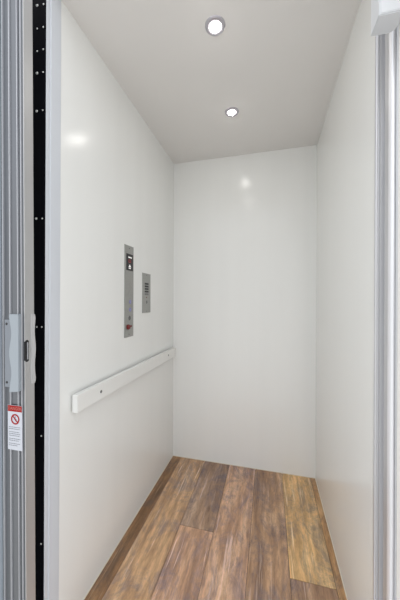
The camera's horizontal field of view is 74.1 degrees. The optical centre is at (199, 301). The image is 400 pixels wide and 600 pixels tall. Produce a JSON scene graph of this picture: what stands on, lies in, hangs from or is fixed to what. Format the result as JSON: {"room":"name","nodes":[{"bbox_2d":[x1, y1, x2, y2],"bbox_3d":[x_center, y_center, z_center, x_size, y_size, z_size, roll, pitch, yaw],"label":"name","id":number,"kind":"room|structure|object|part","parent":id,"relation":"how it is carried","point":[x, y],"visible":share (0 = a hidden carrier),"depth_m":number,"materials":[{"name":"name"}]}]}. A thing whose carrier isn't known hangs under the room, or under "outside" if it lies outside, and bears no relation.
{"room":"elevator interior","nodes":[
{"label":"elevator interior","id":0,"kind":"room"},
{"bbox_2d":[59,0,173,599],"bbox_3d":[-0.344,0.062,1.411,0.030,2.130,1.086,0,0,15],"label":"wall","id":1,"kind":"structure","parent":0,"point":[117,179],"depth_m":1.14,"materials":[{"name":"white paint"}]},
{"bbox_2d":[33,0,45,599],"bbox_3d":[-0.535,0.062,0.863,0.124,2.130,0.062,0,0,15],"label":"door gap","id":2,"kind":"object","parent":1,"relation":"attached to","point":[39,6],"visible":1,"depth_m":0.82,"materials":[{"name":"black metal"}]},
{"bbox_2d":[44,0,60,599],"bbox_3d":[-0.488,0.062,0.855,0.031,2.130,0.061,0,0,15],"label":"trim","id":3,"kind":"structure","parent":1,"relation":"attached to","point":[53,7],"depth_m":0.85,"materials":[{"name":"white metal"}]},
{"bbox_2d":[72,347,174,412],"bbox_3d":[-0.315,0.359,1.403,0.034,0.062,0.995,0,0,15],"label":"handrail","id":4,"kind":"object","parent":1,"relation":"attached to","point":[83,399],"visible":1,"depth_m":1.15,"materials":[{"name":"metal"}]},
{"bbox_2d":[124,244,133,337],"bbox_3d":[-0.348,-0.049,1.312,0.012,0.452,0.086,0,0,15],"label":"control panel","id":5,"kind":"object","parent":1,"relation":"attached to","point":[128,250],"visible":1,"depth_m":1.30,"materials":[{"name":"metal"}]},
{"bbox_2d":[142,273,150,312],"bbox_3d":[-0.303,-0.045,1.500,0.005,0.222,0.102,0,0,15],"label":"intercom panel","id":6,"kind":"object","parent":1,"relation":"attached to","point":[146,278],"visible":1,"depth_m":1.50,"materials":[{"name":"metal"}]},
{"bbox_2d":[144,282,148,294],"bbox_3d":[-0.302,-0.070,1.499,0.001,0.072,0.054,0,0,15],"label":"speaker grille","id":7,"kind":"object","parent":6,"relation":"attached to","point":[146,284],"depth_m":1.50,"materials":[{"name":"silver metal"}]},
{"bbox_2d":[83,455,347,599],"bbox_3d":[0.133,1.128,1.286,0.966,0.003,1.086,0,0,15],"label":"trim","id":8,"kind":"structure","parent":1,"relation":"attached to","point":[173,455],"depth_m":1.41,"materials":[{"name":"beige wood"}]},
{"bbox_2d":[62,0,360,163],"bbox_3d":[0.138,-1.016,1.271,1.026,0.030,1.177,0,0,15],"label":"ceiling","id":9,"kind":"structure","parent":0,"point":[277,62],"depth_m":1.12,"materials":[{"name":"paint"}]},
{"bbox_2d":[205,15,224,35],"bbox_3d":[0.055,-0.995,0.962,0.074,0.011,0.074,0,0,15],"label":"recessed light","id":10,"kind":"object","parent":9,"relation":"in","point":[215,24],"visible":1,"depth_m":0.95,"materials":[{"name":"white"}]},
{"bbox_2d":[225,107,238,116],"bbox_3d":[0.168,-0.994,1.399,0.074,0.011,0.074,0,0,15],"label":"recessed light","id":11,"kind":"object","parent":9,"relation":"in","point":[231,111],"visible":1,"depth_m":1.39,"materials":[{"name":"white"}]},
{"bbox_2d":[84,456,346,599],"bbox_3d":[0.125,1.139,1.255,0.966,0.020,1.150,0,0,15],"label":"floor","id":12,"kind":"structure","parent":0,"point":[206,530],"depth_m":1.24,"materials":[{"name":"brown wood"}]},
{"bbox_3d":[-0.134,1.138,0.651,1.366,0.022,0.150,0,0,15],"label":"trim","id":13,"kind":"structure","parent":12,"relation":"on","visible":0},
{"bbox_2d":[0,0,35,599],"bbox_3d":[-0.652,0.062,0.803,0.332,2.108,0.048,0,0,15],"label":"gate","id":14,"kind":"object","parent":13,"relation":"on","point":[17,316],"visible":1,"depth_m":0.76,"materials":[{"name":"metal"}]},
{"bbox_2d":[9,426,19,445],"bbox_3d":[-0.529,0.386,0.756,0.041,0.054,0.001,0,0,15],"label":"print","id":15,"kind":"object","parent":14,"relation":"attached to","point":[14,431],"depth_m":0.76,"materials":[{"name":"grey paper"}]},
{"bbox_3d":[-0.524,0.148,0.754,0.035,0.222,0.013,0,0,15],"label":"handle","id":16,"kind":"part","parent":14,"relation":"part of","materials":[{"name":"grey plastic"}]},
{"bbox_3d":[-0.500,0.139,0.780,0.026,0.204,0.016,0,0,15],"label":"handle","id":17,"kind":"part","parent":14,"relation":"part of","materials":[{"name":"grey plastic"}]},
{"bbox_2d":[173,145,316,477],"bbox_3d":[0.278,0.065,1.826,1.026,2.130,0.030,0,0,15],"label":"wall","id":18,"kind":"structure","parent":0,"point":[244,302],"depth_m":1.80,"materials":[{"name":"white paint"}]},
{"bbox_2d":[315,0,374,599],"bbox_3d":[0.635,0.067,1.219,0.030,2.130,0.967,0,0,15],"label":"wall","id":19,"kind":"structure","parent":0,"point":[346,141],"depth_m":1.00,"materials":[{"name":"white paint"}]},
{"bbox_2d":[373,24,398,599],"bbox_3d":[0.495,0.066,0.687,0.034,2.130,0.133,0,0,15],"label":"channel","id":20,"kind":"object","parent":19,"relation":"attached to","point":[386,45],"visible":0.95,"depth_m":0.69,"materials":[{"name":"metal"}]},
{"bbox_2d":[396,21,399,599],"bbox_3d":[0.508,0.066,0.511,0.140,2.130,0.199,0,0,15],"label":"trim","id":21,"kind":"structure","parent":19,"relation":"attached to","point":[398,344],"depth_m":0.62,"materials":[{"name":"brushed stainless steel"}]},
{"bbox_2d":[371,0,399,35],"bbox_3d":[0.428,-0.815,0.604,0.050,0.364,0.052,0,0,15],"label":"box","id":22,"kind":"object","parent":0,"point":[385,14],"visible":1,"depth_m":0.60,"materials":[{"name":"white"}]}
]}

